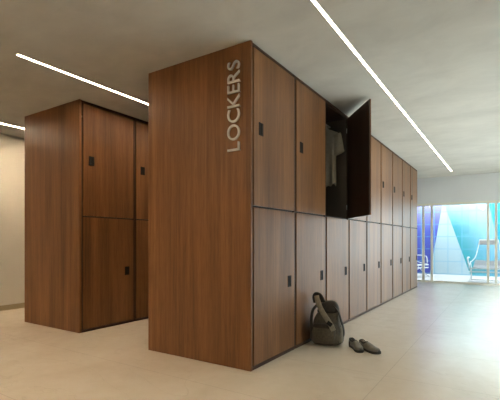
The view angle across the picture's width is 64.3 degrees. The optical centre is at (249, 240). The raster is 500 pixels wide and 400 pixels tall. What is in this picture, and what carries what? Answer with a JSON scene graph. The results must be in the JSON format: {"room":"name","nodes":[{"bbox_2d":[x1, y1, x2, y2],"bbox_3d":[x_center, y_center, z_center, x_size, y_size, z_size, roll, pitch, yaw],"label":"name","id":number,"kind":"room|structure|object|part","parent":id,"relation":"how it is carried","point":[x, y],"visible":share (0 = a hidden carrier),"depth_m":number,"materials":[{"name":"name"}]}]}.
{"room":"changing room","nodes":[
{"label":"changing room","id":0,"kind":"room"},
{"bbox_2d":[0,134,24,305],"bbox_3d":[-3.023,-0.276,6.965,0.150,2.600,13.200,0,0,33],"label":"wall","id":1,"kind":"structure","parent":0,"point":[12,149],"depth_m":5.98,"materials":[{"name":"beige paint"}]},
{"bbox_2d":[0,303,24,310],"bbox_3d":[-2.954,0.987,6.920,0.015,0.075,13.200,0,0,33],"label":"baseboard","id":2,"kind":"structure","parent":1,"relation":"attached to","point":[18,305],"depth_m":5.97,"materials":[{"name":"beige wood"}]},
{"bbox_2d":[0,0,499,178],"bbox_3d":[0.719,-1.651,4.510,9.100,0.150,13.450,0,0,33],"label":"ceiling","id":3,"kind":"structure","parent":0,"point":[439,60],"depth_m":3.33,"materials":[{"name":"paint"}]},
{"bbox_2d":[16,54,147,104],"bbox_3d":[0.276,-1.574,6.811,0.030,0.004,8.238,0,0,33],"label":"recessed light","id":4,"kind":"object","parent":3,"relation":"in","point":[25,57],"visible":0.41,"depth_m":3.83,"materials":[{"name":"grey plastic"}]},
{"bbox_2d":[311,0,451,170],"bbox_3d":[2.294,-1.574,5.502,0.030,0.004,8.238,0,0,33],"label":"recessed light","id":5,"kind":"object","parent":3,"relation":"in","point":[317,5],"visible":1,"depth_m":3.53,"materials":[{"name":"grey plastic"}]},
{"bbox_2d":[0,273,499,399],"bbox_3d":[2.819,1.084,6.187,14.000,0.120,18.550,0,0,33],"label":"floor","id":6,"kind":"structure","parent":0,"point":[435,340],"depth_m":3.33,"materials":[{"name":"tile"}]},
{"bbox_2d":[25,99,80,332],"bbox_3d":[-2.366,-0.276,4.736,1.147,2.599,0.025,0,0,33],"label":"end panel","id":7,"kind":"object","parent":6,"relation":"on","point":[52,135],"visible":1,"depth_m":4.69,"materials":[{"name":"brown wood"}]},
{"bbox_2d":[81,100,133,332],"bbox_3d":[-2.156,-0.276,5.067,1.164,2.599,0.757,0,0,33],"label":"locker","id":8,"kind":"object","parent":6,"relation":"on","point":[107,135],"visible":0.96,"depth_m":4.72,"materials":[{"name":"brown wood"}]},
{"bbox_3d":[-1.686,0.362,4.762,0.011,1.262,0.710,0,0,33],"label":"door","id":9,"kind":"part","parent":8,"relation":"part of","materials":[{"name":"laminate"}]},
{"bbox_3d":[-1.806,-0.911,4.542,0.007,0.104,0.068,0,0,33],"label":"handle","id":10,"kind":"part","parent":8,"relation":"part of","materials":[{"name":"black metal"}]},
{"bbox_3d":[-1.686,-0.913,4.762,0.011,1.258,0.710,0,0,33],"label":"door","id":11,"kind":"part","parent":8,"relation":"part of","materials":[{"name":"laminate"}]},
{"bbox_3d":[-1.677,-0.913,4.757,0.010,1.258,0.710,0,0,33],"label":"door","id":12,"kind":"part","parent":8,"relation":"part of","materials":[{"name":"brown wood"}]},
{"bbox_3d":[-1.677,0.362,4.757,0.010,1.262,0.710,0,0,33],"label":"door","id":13,"kind":"part","parent":8,"relation":"part of","materials":[{"name":"brown wood"}]},
{"bbox_3d":[-1.532,0.370,4.966,0.007,0.104,0.068,0,0,33],"label":"handle","id":14,"kind":"part","parent":8,"relation":"part of","materials":[{"name":"black metal"}]},
{"bbox_2d":[134,118,147,320],"bbox_3d":[-1.743,-0.276,5.703,1.164,2.599,0.757,0,0,33],"label":"locker","id":15,"kind":"object","parent":6,"relation":"on","point":[140,126],"visible":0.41,"depth_m":5.15,"materials":[{"name":"brown wood"}]},
{"bbox_3d":[-1.274,0.362,5.399,0.011,1.262,0.710,0,0,33],"label":"door","id":16,"kind":"part","parent":15,"relation":"part of","materials":[{"name":"laminate"}]},
{"bbox_3d":[-1.274,-0.913,5.399,0.011,1.258,0.710,0,0,33],"label":"door","id":17,"kind":"part","parent":15,"relation":"part of","materials":[{"name":"laminate"}]},
{"bbox_3d":[-1.265,-0.913,5.393,0.010,1.258,0.710,0,0,33],"label":"door","id":18,"kind":"part","parent":15,"relation":"part of","materials":[{"name":"brown wood"}]},
{"bbox_3d":[-1.265,0.362,5.393,0.010,1.262,0.710,0,0,33],"label":"door","id":19,"kind":"part","parent":15,"relation":"part of","materials":[{"name":"brown wood"}]},
{"bbox_3d":[-1.394,-0.911,5.178,0.007,0.104,0.068,0,0,33],"label":"handle","id":20,"kind":"part","parent":15,"relation":"part of","materials":[{"name":"black metal"}]},
{"bbox_2d":[148,40,252,371],"bbox_3d":[-0.467,-0.276,3.440,1.147,2.599,0.025,0,0,33],"label":"end panel","id":21,"kind":"object","parent":6,"relation":"on","point":[200,193],"visible":1,"depth_m":3.40,"materials":[{"name":"brown wood"}]},
{"bbox_2d":[227,60,240,151],"bbox_3d":[-0.128,-1.079,3.188,0.118,0.718,0.029,0,0,33],"label":"lettering","id":22,"kind":"object","parent":21,"relation":"attached to","point":[233,105],"depth_m":3.17,"materials":[{"name":"white metal"}]},
{"bbox_2d":[253,43,294,369],"bbox_3d":[-0.257,-0.276,3.771,1.164,2.599,0.757,0,0,33],"label":"locker","id":23,"kind":"object","parent":6,"relation":"on","point":[273,84],"visible":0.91,"depth_m":3.42,"materials":[{"name":"brown wood"}]},
{"bbox_3d":[0.092,-0.911,3.246,0.007,0.104,0.068,0,0,33],"label":"handle","id":24,"kind":"part","parent":23,"relation":"part of","materials":[{"name":"black metal"}]},
{"bbox_3d":[0.221,-0.913,3.461,0.010,1.258,0.710,0,0,33],"label":"door","id":25,"kind":"part","parent":23,"relation":"part of","materials":[{"name":"brown wood"}]},
{"bbox_3d":[0.221,0.362,3.461,0.010,1.262,0.710,0,0,33],"label":"door","id":26,"kind":"part","parent":23,"relation":"part of","materials":[{"name":"brown wood"}]},
{"bbox_3d":[0.367,0.370,3.670,0.007,0.104,0.068,0,0,33],"label":"handle","id":27,"kind":"part","parent":23,"relation":"part of","materials":[{"name":"black metal"}]},
{"bbox_2d":[295,76,324,348],"bbox_3d":[0.155,-0.276,4.407,1.164,2.599,0.757,0,0,33],"label":"locker","id":28,"kind":"object","parent":6,"relation":"on","point":[309,105],"visible":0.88,"depth_m":4.00,"materials":[{"name":"brown wood"}]},
{"bbox_3d":[0.624,0.362,4.102,0.011,1.262,0.710,0,0,33],"label":"door","id":29,"kind":"part","parent":28,"relation":"part of","materials":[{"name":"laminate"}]},
{"bbox_3d":[0.504,-0.911,3.882,0.007,0.104,0.068,0,0,33],"label":"handle","id":30,"kind":"part","parent":28,"relation":"part of","materials":[{"name":"black metal"}]},
{"bbox_3d":[0.624,-0.913,4.102,0.011,1.258,0.710,0,0,33],"label":"door","id":31,"kind":"part","parent":28,"relation":"part of","materials":[{"name":"laminate"}]},
{"bbox_3d":[0.633,-0.913,4.097,0.010,1.258,0.710,0,0,33],"label":"door","id":32,"kind":"part","parent":28,"relation":"part of","materials":[{"name":"brown wood"}]},
{"bbox_3d":[0.633,0.362,4.097,0.010,1.262,0.710,0,0,33],"label":"door","id":33,"kind":"part","parent":28,"relation":"part of","materials":[{"name":"brown wood"}]},
{"bbox_2d":[310,292,344,345],"bbox_3d":[0.767,0.769,3.955,0.344,0.511,0.318,0,0,19],"label":"backpack","id":34,"kind":"object","parent":6,"relation":"on","point":[326,328],"visible":1,"depth_m":3.88,"materials":[{"name":"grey fabric"}]},
{"bbox_3d":[0.694,0.571,4.016,0.130,0.116,0.049,0,0,19],"label":"grab handle","id":35,"kind":"part","parent":34,"relation":"part of","materials":[{"name":"fabric"}]},
{"bbox_3d":[0.787,0.655,3.994,0.214,0.111,0.188,0,0,18],"label":"lid","id":36,"kind":"part","parent":34,"relation":"part of","materials":[{"name":"fabric"}]},
{"bbox_2d":[325,99,370,324],"bbox_3d":[0.751,-0.276,4.923,1.602,2.599,0.757,0,0,33],"label":"locker","id":37,"kind":"object","parent":6,"relation":"on","point":[350,197],"visible":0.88,"depth_m":4.73,"materials":[{"name":"brown wood"}]},
{"bbox_3d":[1.038,-0.276,4.738,0.024,2.599,0.757,0,0,33],"label":"frame","id":38,"kind":"part","parent":37,"relation":"part of","materials":[{"name":"brown wood"}]},
{"bbox_3d":[1.046,0.362,4.733,0.010,1.262,0.710,0,0,33],"label":"door","id":39,"kind":"part","parent":37,"relation":"part of","materials":[{"name":"brown wood"}]},
{"bbox_3d":[1.265,-0.913,4.671,0.011,1.258,0.710,0,0,-6],"label":"door","id":40,"kind":"part","parent":37,"relation":"part of","materials":[{"name":"laminate"}]},
{"bbox_3d":[1.276,-0.913,4.672,0.010,1.258,0.710,0,0,-6],"label":"door","id":41,"kind":"part","parent":37,"relation":"part of","materials":[{"name":"brown wood"}]},
{"bbox_3d":[0.927,-1.419,5.000,0.375,0.149,0.013,0,0,33],"label":"hanger","id":42,"kind":"object","parent":37,"relation":"hanging from","visible":0},
{"bbox_2d":[326,126,343,186],"bbox_3d":[0.927,-1.055,5.001,0.539,0.758,0.148,0,0,33],"label":"shirt","id":43,"kind":"object","parent":42,"relation":"hanging from","point":[334,146],"visible":0.47,"depth_m":4.91,"materials":[{"name":"grey fabric"}]},
{"bbox_2d":[349,337,363,352],"bbox_3d":[1.000,0.981,3.761,0.092,0.087,0.268,0,0,-7],"label":"shoe","id":44,"kind":"object","parent":6,"relation":"on","point":[354,344],"visible":1,"depth_m":3.71,"materials":[{"name":"grey leather"}]},
{"bbox_2d":[348,117,365,320],"bbox_3d":[0.980,-0.276,5.679,1.164,2.599,0.757,0,0,33],"label":"locker","id":45,"kind":"object","parent":6,"relation":"on","point":[357,225],"visible":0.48,"depth_m":5.30,"materials":[{"name":"brown wood"}]},
{"bbox_3d":[1.458,-0.913,5.369,0.010,1.258,0.710,0,0,33],"label":"door","id":46,"kind":"part","parent":45,"relation":"part of","materials":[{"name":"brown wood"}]},
{"bbox_3d":[1.458,0.362,5.369,0.010,1.262,0.710,0,0,33],"label":"door","id":47,"kind":"part","parent":45,"relation":"part of","materials":[{"name":"brown wood"}]},
{"bbox_2d":[359,339,380,353],"bbox_3d":[1.107,0.981,3.706,0.092,0.087,0.268,0,0,-22],"label":"shoe","id":48,"kind":"object","parent":6,"relation":"on","point":[367,346],"visible":0.9,"depth_m":3.66,"materials":[{"name":"grey rubber"}]},
{"bbox_2d":[366,135,380,312],"bbox_3d":[1.392,-0.276,6.315,1.164,2.599,0.757,0,0,33],"label":"locker","id":49,"kind":"object","parent":6,"relation":"on","point":[373,226],"visible":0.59,"depth_m":6.01,"materials":[{"name":"brown wood"}]},
{"bbox_3d":[1.870,-0.913,6.005,0.010,1.258,0.710,0,0,33],"label":"door","id":50,"kind":"part","parent":49,"relation":"part of","materials":[{"name":"brown wood"}]},
{"bbox_3d":[1.870,0.362,6.005,0.010,1.262,0.710,0,0,33],"label":"door","id":51,"kind":"part","parent":49,"relation":"part of","materials":[{"name":"brown wood"}]},
{"bbox_2d":[380,142,391,304],"bbox_3d":[1.804,-0.276,6.951,1.164,2.599,0.757,0,0,33],"label":"locker","id":52,"kind":"object","parent":6,"relation":"on","point":[386,153],"visible":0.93,"depth_m":6.61,"materials":[{"name":"brown wood"}]},
{"bbox_3d":[2.283,-0.913,6.641,0.010,1.258,0.710,0,0,33],"label":"door","id":53,"kind":"part","parent":52,"relation":"part of","materials":[{"name":"brown wood"}]},
{"bbox_3d":[2.283,0.362,6.641,0.010,1.262,0.710,0,0,33],"label":"door","id":54,"kind":"part","parent":52,"relation":"part of","materials":[{"name":"brown wood"}]},
{"bbox_2d":[392,151,401,298],"bbox_3d":[2.216,-0.276,7.587,1.164,2.599,0.757,0,0,33],"label":"locker","id":55,"kind":"object","parent":6,"relation":"on","point":[396,160],"visible":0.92,"depth_m":7.20,"materials":[{"name":"brown wood"}]},
{"bbox_3d":[2.695,-0.913,7.277,0.010,1.258,0.710,0,0,33],"label":"door","id":56,"kind":"part","parent":55,"relation":"part of","materials":[{"name":"brown wood"}]},
{"bbox_3d":[2.695,0.362,7.277,0.010,1.262,0.710,0,0,33],"label":"door","id":57,"kind":"part","parent":55,"relation":"part of","materials":[{"name":"brown wood"}]},
{"bbox_2d":[402,159,409,294],"bbox_3d":[2.629,-0.276,8.223,1.164,2.599,0.757,0,0,33],"label":"locker","id":58,"kind":"object","parent":6,"relation":"on","point":[405,166],"visible":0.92,"depth_m":7.83,"materials":[{"name":"brown wood"}]},
{"bbox_3d":[3.107,-0.913,7.913,0.010,1.258,0.710,0,0,33],"label":"door","id":59,"kind":"part","parent":58,"relation":"part of","materials":[{"name":"brown wood"}]},
{"bbox_3d":[3.107,0.362,7.913,0.010,1.262,0.710,0,0,33],"label":"door","id":60,"kind":"part","parent":58,"relation":"part of","materials":[{"name":"brown wood"}]},
{"bbox_2d":[410,165,416,289],"bbox_3d":[3.041,-0.276,8.859,1.164,2.599,0.757,0,0,33],"label":"locker","id":61,"kind":"object","parent":6,"relation":"on","point":[413,172],"visible":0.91,"depth_m":8.49,"materials":[{"name":"brown wood"}]},
{"bbox_3d":[3.519,-0.913,8.549,0.010,1.258,0.710,0,0,33],"label":"door","id":62,"kind":"part","parent":61,"relation":"part of","materials":[{"name":"brown wood"}]},
{"bbox_3d":[3.519,0.362,8.549,0.010,1.262,0.710,0,0,33],"label":"door","id":63,"kind":"part","parent":61,"relation":"part of","materials":[{"name":"brown wood"}]},
{"bbox_2d":[417,255,429,277],"bbox_3d":[4.574,0.492,11.616,0.924,1.069,0.922,0,0,-27],"label":"lounge chair","id":64,"kind":"object","parent":6,"relation":"on","point":[418,265],"visible":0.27,"depth_m":11.41,"materials":[{"name":"grey"}]},
{"bbox_2d":[467,239,499,283],"bbox_3d":[6.006,0.492,10.038,0.924,1.069,0.922,0,0,33],"label":"lounge chair","id":65,"kind":"object","parent":6,"relation":"on","point":[478,264],"visible":0.94,"depth_m":10.18,"materials":[{"name":"grey"}]},
{"bbox_3d":[5.779,0.680,9.687,0.800,0.035,0.025,0,0,33],"label":"rail","id":66,"kind":"part","parent":65,"relation":"part of","materials":[{"name":"grey"}]},
{"bbox_3d":[5.779,0.760,9.687,0.800,0.035,0.025,0,0,33],"label":"rail","id":67,"kind":"part","parent":65,"relation":"part of","materials":[{"name":"grey"}]},
{"bbox_3d":[5.952,0.592,9.954,0.660,0.208,0.621,0,0,33],"label":"sling seat","id":68,"kind":"part","parent":65,"relation":"part of","materials":[{"name":"grey fabric"}]},
{"bbox_2d":[479,240,497,244],"bbox_3d":[6.227,0.033,10.378,0.420,0.130,0.070,0,0,33],"label":"pillow","id":69,"kind":"object","parent":65,"relation":"on","point":[482,242],"depth_m":10.38,"materials":[{"name":"grey fabric"}]},
{"bbox_2d":[417,172,499,203],"bbox_3d":[4.344,-0.276,10.102,8.800,2.600,0.120,0,0,33],"label":"wall","id":70,"kind":"structure","parent":0,"point":[474,187],"depth_m":9.58,"materials":[{"name":"grey paint"}]},
{"bbox_2d":[417,200,499,285],"bbox_3d":[4.329,0.043,10.124,6.650,1.962,0.100,0,0,33],"label":"window","id":71,"kind":"structure","parent":70,"relation":"in","point":[493,201],"depth_m":9.67,"materials":[{"name":"white paint"}]},
{"label":"outside","id":72,"kind":"structure","parent":0,"visible":0},
{"bbox_2d":[417,203,499,276],"bbox_3d":[4.062,-0.199,13.574,8.050,2.454,0.200,0,0,33],"label":"wall","id":73,"kind":"structure","parent":72,"point":[458,230],"depth_m":12.03,"materials":[{"name":"paint"}]}
]}

